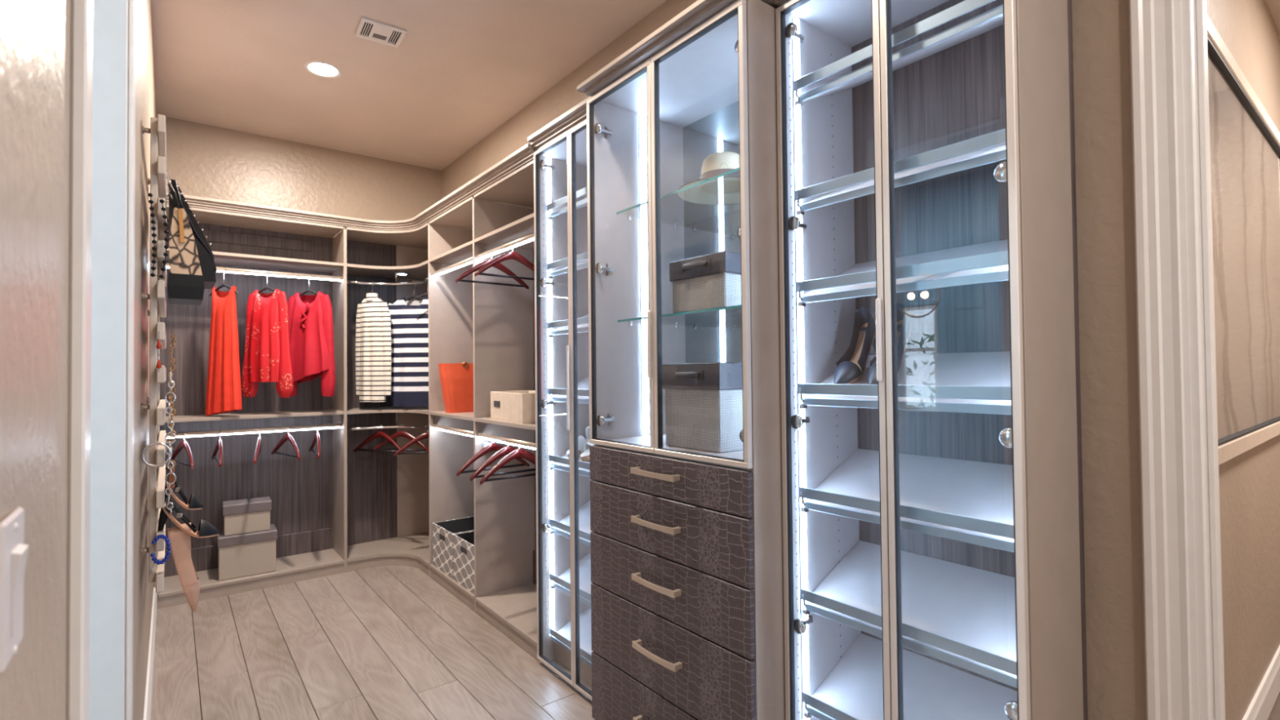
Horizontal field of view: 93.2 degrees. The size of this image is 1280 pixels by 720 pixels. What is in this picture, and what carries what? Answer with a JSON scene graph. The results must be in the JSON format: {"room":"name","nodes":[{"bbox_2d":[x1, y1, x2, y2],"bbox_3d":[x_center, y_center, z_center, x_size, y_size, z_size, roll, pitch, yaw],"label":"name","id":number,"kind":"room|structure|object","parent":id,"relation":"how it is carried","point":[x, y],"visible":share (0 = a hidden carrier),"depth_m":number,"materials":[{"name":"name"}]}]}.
{"room":"walk-in closet","nodes":[
{"label":"walk-in closet","id":0,"kind":"room"},
{"bbox_2d":[0,0,156,719],"bbox_3d":[-1.151,-0.117,1.246,0.148,3.000,6.375,0,-1,-38],"label":"wall","id":1,"kind":"structure","parent":0,"point":[35,35],"depth_m":0.61,"materials":[{"name":"paint"}]},
{"bbox_2d":[0,506,28,673],"bbox_3d":[-0.481,0.173,0.466,0.011,0.108,0.076,0,-1,-38],"label":"light switch","id":2,"kind":"object","parent":1,"relation":"attached to","point":[13,552],"visible":1,"depth_m":0.45,"materials":[{"name":"plastic"}]},
{"bbox_2d":[66,0,135,719],"bbox_3d":[-0.907,0.117,1.037,0.018,2.520,0.695,0,-1,-36],"label":"trim","id":3,"kind":"structure","parent":1,"relation":"attached to","point":[82,11],"depth_m":0.76,"materials":[{"name":"white paint"}]},
{"bbox_2d":[88,0,128,719],"bbox_3d":[-0.957,0.157,0.994,0.150,2.440,0.550,0,-1,-38],"label":"trim","id":4,"kind":"structure","parent":1,"relation":"attached to","point":[110,17],"depth_m":1.23,"materials":[{"name":"white paint"}]},
{"bbox_2d":[143,587,157,719],"bbox_3d":[-1.942,1.345,2.393,0.016,0.132,2.765,0,-1,-38],"label":"baseboard","id":5,"kind":"structure","parent":1,"relation":"attached to","point":[149,681],"depth_m":2.63,"materials":[{"name":"white paint"}]},
{"bbox_2d":[140,114,166,592],"bbox_3d":[-1.750,-0.019,2.187,0.058,1.491,0.800,0,-1,-38],"label":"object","id":6,"kind":"object","parent":1,"relation":"attached to","point":[157,181],"visible":0.98,"depth_m":1.91,"materials":[{"name":"paint"}]},
{"bbox_2d":[141,441,172,466],"bbox_3d":[-1.484,0.290,1.860,0.075,0.076,0.010,0,-1,-38],"label":"bangle","id":7,"kind":"object","parent":6,"relation":"hanging from","point":[144,449],"visible":1,"depth_m":1.85,"materials":[{"name":"silver metal"}]},
{"bbox_2d":[147,192,168,278],"bbox_3d":[-1.489,-0.383,1.873,0.052,0.262,0.013,0,-1,-34],"label":"necklace","id":8,"kind":"object","parent":6,"relation":"hanging from","point":[153,261],"visible":1,"depth_m":1.87,"materials":[{"name":"black leather"}]},
{"bbox_2d":[155,331,161,372],"bbox_3d":[-1.488,-0.026,1.874,0.014,0.127,0.013,0,-1,-38],"label":"earring","id":9,"kind":"object","parent":6,"relation":"hanging from","point":[158,366],"visible":1,"depth_m":1.87,"materials":[{"name":"silver metal"}]},
{"bbox_2d":[150,534,171,564],"bbox_3d":[-1.473,0.582,1.862,0.051,0.091,0.012,0,-1,-38],"label":"bracelet","id":10,"kind":"object","parent":6,"relation":"hanging from","point":[159,536],"visible":1,"depth_m":1.86,"materials":[{"name":"blue plastic"}]},
{"bbox_2d":[164,371,176,515],"bbox_3d":[-1.464,0.259,1.885,0.027,0.446,0.032,-1,-1,1],"label":"necklace","id":11,"kind":"object","parent":6,"relation":"hanging from","point":[171,380],"visible":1,"depth_m":1.88,"materials":[{"name":"silver metal"}]},
{"bbox_2d":[168,460,175,488],"bbox_3d":[-1.465,0.358,1.893,0.022,0.088,0.005,0,-1,-38],"label":"tag","id":12,"kind":"object","parent":11,"relation":"hanging from","point":[171,477],"visible":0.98,"depth_m":1.89,"materials":[{"name":"brown leather"}]},
{"bbox_2d":[168,330,176,451],"bbox_3d":[-1.590,0.105,2.055,0.021,0.410,0.021,-1,-1,5],"label":"necklace","id":13,"kind":"object","parent":6,"relation":"hanging from","point":[172,335],"visible":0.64,"depth_m":2.05,"materials":[{"name":"gold metal"}]},
{"bbox_2d":[164,466,203,510],"bbox_3d":[-1.597,0.449,2.113,0.078,0.158,0.118,-1,-1,41],"label":"shoe","id":14,"kind":"object","parent":6,"relation":"on","point":[194,503],"visible":0.84,"depth_m":2.10,"materials":[{"name":"black leather"}]},
{"bbox_2d":[167,522,199,611],"bbox_3d":[-1.467,0.669,1.947,0.084,0.288,0.077,0,-1,-38],"label":"shoe","id":15,"kind":"object","parent":6,"relation":"hanging from","point":[180,541],"visible":0.99,"depth_m":1.93,"materials":[{"name":"leather"}]},
{"bbox_2d":[165,169,204,305],"bbox_3d":[-1.548,-0.417,2.051,0.113,0.441,0.229,0,-1,-38],"label":"handbag","id":16,"kind":"object","parent":6,"relation":"hanging from","point":[185,282],"visible":0.91,"depth_m":1.97,"materials":[{"name":"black leather"}]},
{"bbox_2d":[157,488,219,537],"bbox_3d":[-1.450,0.491,1.948,0.079,0.172,0.160,-2,-1,45],"label":"shoe","id":17,"kind":"object","parent":6,"relation":"on","point":[206,529],"visible":0.95,"depth_m":1.93,"materials":[{"name":"black leather"}]},
{"bbox_2d":[165,177,217,288],"bbox_3d":[-1.734,-0.493,2.333,0.164,0.403,0.259,0,-1,-38],"label":"handbag","id":18,"kind":"object","parent":6,"relation":"hanging from","point":[208,268],"visible":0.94,"depth_m":2.26,"materials":[{"name":"black leather"}]},
{"bbox_2d":[156,115,441,237],"bbox_3d":[-2.373,-0.049,4.407,2.250,3.000,0.120,0,-1,-38],"label":"wall","id":19,"kind":"structure","parent":0,"point":[204,161],"depth_m":4.29,"materials":[{"name":"paint"}]},
{"bbox_2d":[151,0,1279,170],"bbox_3d":[-0.119,-1.654,2.038,8.100,0.080,6.700,0,-1,-38],"label":"ceiling","id":20,"kind":"structure","parent":0,"point":[460,69],"depth_m":3.22,"materials":[{"name":"paint"}]},
{"bbox_2d":[303,61,342,78],"bbox_3d":[-1.719,-1.573,3.286,0.186,0.006,0.186,0,-1,-38],"label":"recessed light","id":21,"kind":"object","parent":20,"relation":"in","point":[319,68],"visible":1,"depth_m":3.29,"materials":[{"name":"white paint"}]},
{"bbox_2d":[355,17,406,47],"bbox_3d":[-1.253,-1.581,2.929,0.200,0.012,0.170,0,-1,-35],"label":"ceiling vent","id":22,"kind":"object","parent":20,"relation":"in","point":[367,28],"visible":1,"depth_m":2.92,"materials":[{"name":"white paint"}]},
{"bbox_2d":[151,565,1279,719],"bbox_3d":[-0.088,1.416,1.984,8.100,0.060,6.700,0,-1,-38],"label":"floor","id":23,"kind":"structure","parent":0,"point":[384,642],"depth_m":2.86,"materials":[{"name":"brown wood"}]},
{"bbox_2d":[154,203,346,608],"bbox_3d":[-2.520,0.265,3.969,1.026,2.360,0.378,0,-1,-38],"label":"closet","id":24,"kind":"object","parent":23,"relation":"on","point":[308,495],"visible":0.56,"depth_m":4.09,"materials":[{"name":"brown wood"}]},
{"bbox_2d":[170,432,194,469],"bbox_3d":[-2.735,0.532,3.622,0.430,0.198,0.035,-1,-1,38],"label":"wooden hanger","id":25,"kind":"object","parent":24,"relation":"hanging from","point":[184,443],"visible":0.95,"depth_m":3.60,"materials":[{"name":"red wood"}]},
{"bbox_2d":[211,430,222,466],"bbox_3d":[-2.599,0.532,3.730,0.035,0.198,0.430,0,-1,-40],"label":"wooden hanger","id":26,"kind":"object","parent":24,"relation":"hanging from","point":[219,444],"visible":1,"depth_m":3.69,"materials":[{"name":"red wood"}]},
{"bbox_2d":[208,267,239,296],"bbox_3d":[-2.587,-0.490,3.765,0.230,0.173,0.012,-1,-1,16],"label":"hanger","id":27,"kind":"object","parent":24,"relation":"hanging from","point":[224,284],"visible":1,"depth_m":3.76,"materials":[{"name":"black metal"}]},
{"bbox_2d":[205,285,241,415],"bbox_3d":[-2.581,-0.057,3.759,0.248,0.803,0.103,-1,-1,16],"label":"dress","id":28,"kind":"object","parent":27,"relation":"hanging from","point":[224,389],"visible":1,"depth_m":3.72,"materials":[{"name":"red fabric"}]},
{"bbox_2d":[217,524,277,580],"bbox_3d":[-2.518,1.227,3.883,0.316,0.262,0.214,0,-1,-36],"label":"storage box","id":29,"kind":"object","parent":24,"relation":"on","point":[246,554],"visible":0.86,"depth_m":3.80,"materials":[{"name":"beige fabric"}]},
{"bbox_2d":[222,496,271,536],"bbox_3d":[-2.526,1.002,3.895,0.259,0.188,0.174,0,-1,-35],"label":"storage box","id":30,"kind":"object","parent":29,"relation":"on","point":[253,514],"visible":1,"depth_m":3.83,"materials":[{"name":"beige fabric"}]},
{"bbox_2d":[164,408,343,422],"bbox_3d":[-2.517,0.362,3.964,0.987,0.020,0.363,0,-1,-38],"label":"shelf","id":31,"kind":"object","parent":24,"relation":"attached to","point":[245,414],"depth_m":3.93,"materials":[{"name":"beige laminate"}]},
{"bbox_2d":[165,248,343,273],"bbox_3d":[-2.527,-0.649,3.982,0.987,0.020,0.363,0,-1,-38],"label":"shelf","id":32,"kind":"object","parent":24,"relation":"attached to","point":[224,260],"depth_m":4.04,"materials":[{"name":"beige laminate"}]},
{"bbox_2d":[253,428,261,463],"bbox_3d":[-2.434,0.533,3.859,0.035,0.198,0.430,0,-1,-30],"label":"wooden hanger","id":33,"kind":"object","parent":24,"relation":"hanging from","point":[259,442],"visible":1,"depth_m":3.76,"materials":[{"name":"red wood"}]},
{"bbox_2d":[257,271,275,293],"bbox_3d":[-2.405,-0.489,3.906,0.230,0.173,0.011,-1,-1,12],"label":"hanger","id":34,"kind":"object","parent":24,"relation":"hanging from","point":[266,287],"visible":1,"depth_m":3.90,"materials":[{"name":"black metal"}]},
{"bbox_2d":[240,288,293,398],"bbox_3d":[-2.402,-0.107,3.899,0.400,0.702,0.109,-1,-1,12],"label":"blouse","id":35,"kind":"object","parent":34,"relation":"hanging from","point":[267,357],"visible":1,"depth_m":3.86,"materials":[{"name":"red fabric"}]},
{"bbox_2d":[271,426,300,459],"bbox_3d":[-2.306,0.533,3.955,0.430,0.198,0.035,-1,-1,39],"label":"wooden hanger","id":36,"kind":"object","parent":24,"relation":"hanging from","point":[288,436],"visible":1,"depth_m":3.95,"materials":[{"name":"red wood"}]},
{"bbox_2d":[298,274,317,297],"bbox_3d":[-2.215,-0.488,4.053,0.230,0.173,0.011,-1,-1,12],"label":"hanger","id":37,"kind":"object","parent":24,"relation":"hanging from","point":[308,290],"visible":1,"depth_m":4.05,"materials":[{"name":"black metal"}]},
{"bbox_2d":[287,291,335,396],"bbox_3d":[-2.213,-0.106,4.047,0.391,0.702,0.150,-1,-1,12],"label":"crimson top","id":38,"kind":"object","parent":37,"relation":"hanging from","point":[311,331],"visible":0.85,"depth_m":4.00,"materials":[{"name":"red fabric"}]},
{"bbox_2d":[309,425,320,457],"bbox_3d":[-2.173,0.534,4.061,0.035,0.198,0.430,0,-1,-35],"label":"wooden hanger","id":39,"kind":"object","parent":24,"relation":"hanging from","point":[317,437],"visible":1,"depth_m":4.04,"materials":[{"name":"red wood"}]},
{"bbox_2d":[343,222,469,575],"bbox_3d":[-1.667,0.263,4.351,0.789,2.360,0.819,0,-1,-38],"label":"closet","id":40,"kind":"object","parent":23,"relation":"on","point":[388,495],"visible":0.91,"depth_m":4.56,"materials":[{"name":"beige laminate"}]},
{"bbox_2d":[354,424,404,453],"bbox_3d":[-1.843,0.556,4.284,0.430,0.198,0.035,-1,-1,20],"label":"wooden hanger","id":41,"kind":"object","parent":40,"relation":"hanging from","point":[380,433],"visible":0.95,"depth_m":4.29,"materials":[{"name":"red wood"}]},
{"bbox_2d":[346,260,428,280],"bbox_3d":[-1.677,-0.651,4.367,0.789,0.020,0.819,0,-1,-38],"label":"shelf","id":42,"kind":"object","parent":40,"relation":"attached to","point":[420,272],"depth_m":4.41,"materials":[{"name":"beige laminate"}]},
{"bbox_2d":[346,406,428,414],"bbox_3d":[-1.667,0.361,4.349,0.789,0.020,0.819,0,-1,-38],"label":"shelf","id":43,"kind":"object","parent":40,"relation":"attached to","point":[350,410],"depth_m":4.27,"materials":[{"name":"beige laminate"}]},
{"bbox_2d":[372,424,428,452],"bbox_3d":[-1.695,0.555,4.302,0.430,0.198,0.035,-1,-1,8],"label":"wooden hanger","id":44,"kind":"object","parent":40,"relation":"hanging from","point":[401,433],"visible":0.85,"depth_m":4.30,"materials":[{"name":"red wood"}]},
{"bbox_2d":[396,271,407,275],"bbox_3d":[-1.742,-0.633,4.436,0.076,0.012,0.076,0,-1,-38],"label":"puck light","id":45,"kind":"object","parent":40,"relation":"attached to","point":[397,273],"depth_m":4.41,"materials":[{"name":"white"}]},
{"bbox_2d":[394,425,428,456],"bbox_3d":[-1.464,0.551,4.175,0.430,0.198,0.035,0,-1,-24],"label":"wooden hanger","id":46,"kind":"object","parent":40,"relation":"hanging from","point":[425,435],"visible":0.54,"depth_m":4.14,"materials":[{"name":"red wood"}]},
{"bbox_2d":[404,280,423,301],"bbox_3d":[-1.604,-0.478,4.302,0.230,0.173,0.011,-1,-1,6],"label":"hanger","id":47,"kind":"object","parent":40,"relation":"hanging from","point":[414,295],"visible":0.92,"depth_m":4.30,"materials":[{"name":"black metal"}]},
{"bbox_2d":[387,297,428,406],"bbox_3d":[-1.601,-0.061,4.292,0.474,0.774,0.119,-1,-1,6],"label":"striped sweater","id":48,"kind":"object","parent":47,"relation":"hanging from","point":[409,321],"visible":0.7,"depth_m":4.25,"materials":[{"name":"white fabric"}]},
{"bbox_2d":[409,277,428,302],"bbox_3d":[-1.469,-0.481,4.189,0.230,0.173,0.011,0,-1,-13],"label":"hanger","id":49,"kind":"object","parent":40,"relation":"hanging from","point":[427,293],"visible":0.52,"depth_m":4.18,"materials":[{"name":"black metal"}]},
{"bbox_2d":[166,0,790,230],"bbox_3d":[-0.881,-0.998,2.514,1.803,0.081,4.047,0,-1,-38],"label":"crown molding","id":50,"kind":"structure","parent":40,"relation":"on","point":[524,154],"depth_m":2.81,"materials":[{"name":"beige laminate"}]},
{"label":"hanger","id":51,"kind":"object","parent":40,"relation":"hanging from","visible":0},
{"bbox_2d":[355,292,391,401],"bbox_3d":[-1.893,-0.090,4.285,0.329,0.768,0.112,-1,-1,22],"label":"striped sweater","id":52,"kind":"object","parent":51,"relation":"hanging from","point":[373,317],"visible":1,"depth_m":4.24,"materials":[{"name":"white fabric"}]},
{"bbox_2d":[427,195,529,610],"bbox_3d":[-1.027,0.248,3.852,0.388,2.360,0.755,0,-1,-38],"label":"closet","id":53,"kind":"object","parent":23,"relation":"on","point":[450,248],"visible":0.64,"depth_m":4.07,"materials":[{"name":"beige laminate"}]},
{"bbox_2d":[429,240,472,266],"bbox_3d":[-1.033,-0.666,3.858,0.372,0.020,0.735,0,-1,-38],"label":"shelf","id":54,"kind":"object","parent":53,"relation":"attached to","point":[464,251],"depth_m":3.87,"materials":[{"name":"beige laminate"}]},
{"bbox_2d":[429,410,473,421],"bbox_3d":[-1.023,0.345,3.840,0.372,0.020,0.735,0,-1,-38],"label":"shelf","id":55,"kind":"object","parent":53,"relation":"attached to","point":[433,414],"depth_m":3.79,"materials":[{"name":"beige laminate"}]},
{"bbox_2d":[432,515,474,578],"bbox_3d":[-1.144,1.208,3.940,0.292,0.275,0.359,0,-1,-38],"label":"fabric bin","id":56,"kind":"object","parent":53,"relation":"on","point":[443,531],"visible":0.53,"depth_m":3.91,"materials":[{"name":"fabric"}]},
{"bbox_2d":[438,361,473,413],"bbox_3d":[-1.124,0.175,3.953,0.360,0.326,0.116,0,-1,-32],"label":"tote bag","id":57,"kind":"object","parent":53,"relation":"on","point":[456,380],"visible":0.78,"depth_m":3.87,"materials":[{"name":"orange leather"}]},
{"bbox_2d":[453,530,474,594],"bbox_3d":[-0.924,1.200,3.656,0.292,0.275,0.341,0,-1,-38],"label":"fabric bin","id":58,"kind":"object","parent":53,"relation":"on","point":[464,542],"visible":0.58,"depth_m":3.59,"materials":[{"name":"fabric"}]},
{"bbox_2d":[472,159,539,660],"bbox_3d":[-0.567,0.233,3.260,0.388,2.360,0.745,0,-1,-38],"label":"closet","id":59,"kind":"object","parent":23,"relation":"on","point":[505,596],"visible":0.53,"depth_m":3.49,"materials":[{"name":"beige laminate"}]},
{"bbox_2d":[454,254,528,288],"bbox_3d":[-0.809,-0.503,3.323,0.430,0.198,0.035,0,-1,-40],"label":"wooden hanger","id":60,"kind":"object","parent":59,"relation":"hanging from","point":[500,266],"visible":0.73,"depth_m":3.32,"materials":[{"name":"red wood"}]},
{"bbox_2d":[456,434,529,475],"bbox_3d":[-0.799,0.507,3.305,0.430,0.198,0.035,0,-1,-42],"label":"wooden hanger","id":61,"kind":"object","parent":59,"relation":"hanging from","point":[492,446],"visible":0.67,"depth_m":3.27,"materials":[{"name":"red wood"}]},
{"bbox_2d":[470,437,535,480],"bbox_3d":[-0.683,0.503,3.155,0.430,0.198,0.035,0,-1,-40],"label":"wooden hanger","id":62,"kind":"object","parent":59,"relation":"hanging from","point":[507,450],"visible":0.59,"depth_m":3.12,"materials":[{"name":"red wood"}]},
{"bbox_2d":[474,247,534,279],"bbox_3d":[-0.650,-0.508,3.117,0.430,0.198,0.035,0,-1,-40],"label":"wooden hanger","id":63,"kind":"object","parent":59,"relation":"hanging from","point":[513,255],"visible":0.69,"depth_m":3.10,"materials":[{"name":"red wood"}]},
{"bbox_2d":[474,213,534,250],"bbox_3d":[-0.573,-0.681,3.265,0.372,0.020,0.725,0,-1,-38],"label":"shelf","id":64,"kind":"object","parent":59,"relation":"attached to","point":[523,227],"depth_m":3.28,"materials":[{"name":"beige laminate"}]},
{"bbox_2d":[475,417,535,430],"bbox_3d":[-0.563,0.330,3.248,0.372,0.020,0.725,0,-1,-38],"label":"shelf","id":65,"kind":"object","parent":59,"relation":"attached to","point":[478,420],"depth_m":3.14,"materials":[{"name":"beige laminate"}]},
{"bbox_2d":[480,439,535,484],"bbox_3d":[-0.603,0.500,3.052,0.430,0.198,0.035,0,-1,-38],"label":"wooden hanger","id":66,"kind":"object","parent":59,"relation":"hanging from","point":[519,452],"visible":0.67,"depth_m":3.02,"materials":[{"name":"red wood"}]},
{"bbox_2d":[490,390,535,423],"bbox_3d":[-0.610,0.245,3.230,0.234,0.150,0.430,0,-1,-35],"label":"storage bin","id":67,"kind":"object","parent":59,"relation":"on","point":[515,406],"visible":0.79,"depth_m":3.09,"materials":[{"name":"beige fabric"}]},
{"bbox_2d":[533,120,592,700],"bbox_3d":[-0.146,0.207,2.697,0.413,2.384,0.620,0,-1,-38],"label":"cabinet","id":68,"kind":"object","parent":23,"relation":"on","point":[563,542],"visible":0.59,"depth_m":2.83,"materials":[{"name":"laminate"}]},
{"bbox_2d":[552,314,588,330],"bbox_3d":[-0.122,-0.199,2.725,0.312,0.154,0.582,0,-1,-38],"label":"shoe shelf","id":69,"kind":"object","parent":68,"relation":"attached to","point":[560,322],"depth_m":2.76,"materials":[{"name":"laminate"}]},
{"bbox_2d":[552,377,589,399],"bbox_3d":[-0.119,0.110,2.720,0.312,0.154,0.582,0,-1,-38],"label":"shoe shelf","id":70,"kind":"object","parent":68,"relation":"attached to","point":[559,384],"depth_m":2.82,"materials":[{"name":"laminate"}]},
{"bbox_2d":[552,453,590,471],"bbox_3d":[-0.116,0.420,2.715,0.312,0.154,0.582,0,-1,-38],"label":"shoe shelf","id":71,"kind":"object","parent":68,"relation":"attached to","point":[560,461],"depth_m":2.74,"materials":[{"name":"laminate"}]},
{"bbox_2d":[555,258,587,271],"bbox_3d":[-0.125,-0.475,2.730,0.312,0.154,0.582,0,-1,-38],"label":"shoe shelf","id":72,"kind":"object","parent":68,"relation":"attached to","point":[562,264],"depth_m":2.75,"materials":[{"name":"laminate"}]},
{"bbox_2d":[557,202,587,215],"bbox_3d":[-0.128,-0.754,2.735,0.312,0.154,0.582,0,-1,-38],"label":"shoe shelf","id":73,"kind":"object","parent":68,"relation":"attached to","point":[581,207],"depth_m":2.91,"materials":[{"name":"laminate"}]},
{"bbox_2d":[553,500,592,542],"bbox_3d":[-0.113,0.718,2.709,0.312,0.154,0.582,0,-1,-38],"label":"shoe shelf","id":74,"kind":"object","parent":68,"relation":"attached to","point":[561,508],"depth_m":2.83,"materials":[{"name":"laminate"}]},
{"bbox_2d":[557,606,592,654],"bbox_3d":[-0.108,1.224,2.701,0.312,0.154,0.582,0,-1,-38],"label":"shoe shelf","id":75,"kind":"object","parent":68,"relation":"attached to","point":[563,612],"depth_m":2.82,"materials":[{"name":"laminate"}]},
{"bbox_2d":[557,551,592,594],"bbox_3d":[-0.111,0.971,2.705,0.312,0.154,0.582,0,-1,-38],"label":"shoe shelf","id":76,"kind":"object","parent":68,"relation":"attached to","point":[563,557],"depth_m":2.84,"materials":[{"name":"laminate"}]},
{"bbox_2d":[566,426,589,458],"bbox_3d":[-0.246,0.377,2.869,0.231,0.158,0.090,0,-1,-38],"label":"sandal","id":77,"kind":"object","parent":68,"relation":"in","point":[581,440],"visible":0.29,"depth_m":2.81},
{"bbox_2d":[580,440,594,461],"bbox_3d":[-0.173,0.375,2.774,0.231,0.158,0.090,0,-1,-38],"label":"sandal","id":78,"kind":"object","parent":68,"relation":"in","point":[585,455],"visible":0.22,"depth_m":2.71},
{"bbox_2d":[586,0,785,719],"bbox_3d":[0.235,0.187,2.100,0.542,2.395,0.789,0,-1,-38],"label":"display cabinet","id":79,"kind":"object","parent":23,"relation":"on","point":[687,618],"visible":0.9,"depth_m":1.97,"materials":[{"name":"beige laminate"}]},
{"bbox_2d":[619,307,742,325],"bbox_3d":[0.281,-0.156,2.144,0.347,0.008,0.749,0,-1,-38],"label":"glass shelf","id":80,"kind":"object","parent":79,"relation":"attached to","point":[717,316],"depth_m":2.23,"materials":[{"name":"clear glass"}]},
{"bbox_2d":[662,362,743,453],"bbox_3d":[0.241,0.151,2.044,0.244,0.283,0.276,0,-1,-38],"label":"storage box","id":81,"kind":"object","parent":79,"relation":"on","point":[704,401],"visible":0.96,"depth_m":1.94,"materials":[{"name":"beige fabric"}]},
{"bbox_2d":[669,250,741,313],"bbox_3d":[0.254,-0.251,2.052,0.224,0.178,0.259,0,-1,-40],"label":"storage box","id":82,"kind":"object","parent":79,"relation":"on","point":[713,280],"visible":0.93,"depth_m":1.96,"materials":[{"name":"beige fabric"}]},
{"bbox_2d":[676,151,740,204],"bbox_3d":[0.290,-0.645,2.109,0.328,0.124,0.328,0,-1,-38],"label":"straw hat","id":83,"kind":"object","parent":79,"relation":"on","point":[723,190],"visible":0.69,"depth_m":2.12,"materials":[{"name":"beige wicker"}]},
{"bbox_2d":[775,0,1088,719],"bbox_3d":[0.732,0.170,1.589,0.383,2.400,0.619,0,-1,-38],"label":"cabinet","id":84,"kind":"object","parent":23,"relation":"on","point":[933,530],"visible":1,"depth_m":1.61,"materials":[{"name":"beige laminate"}]},
{"bbox_2d":[833,306,875,384],"bbox_3d":[0.637,-0.039,1.770,0.216,0.243,0.077,0,-1,-31],"label":"shoe","id":85,"kind":"object","parent":84,"relation":"on","point":[851,366],"visible":0.94,"depth_m":1.78,"materials":[{"name":"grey leather"}]},
{"bbox_2d":[867,302,912,384],"bbox_3d":[0.703,-0.041,1.685,0.216,0.243,0.077,0,-1,-31],"label":"shoe","id":86,"kind":"object","parent":84,"relation":"on","point":[903,322],"visible":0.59,"depth_m":1.69,"materials":[{"name":"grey leather"}]},
{"bbox_2d":[802,14,1003,102],"bbox_3d":[0.748,-0.826,1.628,0.285,0.143,0.583,0,-1,-38],"label":"shoe shelf","id":87,"kind":"object","parent":84,"relation":"attached to","point":[967,55],"depth_m":1.69,"materials":[{"name":"laminate"}]},
{"bbox_2d":[802,239,1008,296],"bbox_3d":[0.754,-0.242,1.618,0.285,0.143,0.583,0,-1,-38],"label":"shoe shelf","id":88,"kind":"object","parent":84,"relation":"attached to","point":[993,281],"depth_m":1.65,"materials":[{"name":"laminate"}]},
{"bbox_2d":[805,142,1005,203],"bbox_3d":[0.751,-0.507,1.623,0.285,0.143,0.583,0,-1,-38],"label":"shoe shelf","id":89,"kind":"object","parent":84,"relation":"attached to","point":[966,178],"depth_m":1.66,"materials":[{"name":"laminate"}]},
{"bbox_2d":[803,351,1011,404],"bbox_3d":[0.757,0.051,1.613,0.285,0.143,0.583,0,-1,-38],"label":"shoe shelf","id":90,"kind":"object","parent":84,"relation":"attached to","point":[962,368],"depth_m":1.62,"materials":[{"name":"laminate"}]},
{"bbox_2d":[804,448,1013,542],"bbox_3d":[0.760,0.347,1.608,0.285,0.143,0.583,0,-1,-38],"label":"shoe shelf","id":91,"kind":"object","parent":84,"relation":"attached to","point":[978,486],"depth_m":1.62,"materials":[{"name":"laminate"}]},
{"bbox_2d":[805,540,1017,677],"bbox_3d":[0.763,0.637,1.603,0.285,0.143,0.583,0,-1,-38],"label":"shoe shelf","id":92,"kind":"object","parent":84,"relation":"attached to","point":[969,602],"depth_m":1.61,"materials":[{"name":"laminate"}]},
{"bbox_2d":[812,632,1017,719],"bbox_3d":[0.766,0.929,1.597,0.285,0.143,0.583,0,-1,-38],"label":"shoe shelf","id":93,"kind":"object","parent":84,"relation":"attached to","point":[847,669],"depth_m":1.69,"materials":[{"name":"laminate"}]},
{"bbox_2d":[440,0,1146,719],"bbox_3d":[0.389,-0.111,2.440,0.115,3.000,6.375,0,-1,-38],"label":"wall","id":94,"kind":"structure","parent":0,"point":[1104,156],"depth_m":1.43,"materials":[{"name":"paint"}]},
{"bbox_2d":[1128,0,1199,719],"bbox_3d":[1.465,0.087,0.938,0.024,2.530,1.094,0,-1,-38],"label":"trim","id":95,"kind":"structure","parent":94,"relation":"attached to","point":[1157,118],"depth_m":1.33,"materials":[{"name":"white paint"}]},
{"bbox_2d":[1181,0,1225,719],"bbox_3d":[1.521,0.132,0.980,0.123,2.440,0.930,0,-1,-38],"label":"trim","id":96,"kind":"structure","parent":94,"relation":"attached to","point":[1193,12],"depth_m":1.31,"materials":[{"name":"white paint"}]},
{"bbox_2d":[1206,0,1279,719],"bbox_3d":[2.467,-0.131,2.499,3.240,3.000,0.120,0,-1,-38],"label":"wall","id":97,"kind":"structure","parent":0,"point":[1249,482],"depth_m":2.28,"materials":[{"name":"paint"}]},
{"bbox_2d":[1206,13,1279,465],"bbox_3d":[2.319,-0.353,2.290,1.970,1.330,0.033,0,-1,-38],"label":"framed picture","id":98,"kind":"object","parent":97,"relation":"attached to","point":[1245,140],"visible":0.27,"depth_m":2.15,"materials":[{"name":"beige wood"}]},
{"bbox_2d":[1207,53,1233,439],"bbox_3d":[2.314,-0.353,2.297,1.860,1.220,0.004,0,-1,-38],"label":"print","id":99,"kind":"object","parent":98,"relation":"attached to","point":[1220,82],"depth_m":1.96},
{"bbox_2d":[1242,644,1279,719],"bbox_3d":[2.487,1.301,2.392,3.130,0.132,0.016,0,-1,-38],"label":"baseboard","id":100,"kind":"structure","parent":97,"relation":"attached to","point":[1260,707],"depth_m":2.33,"materials":[{"name":"white paint"}]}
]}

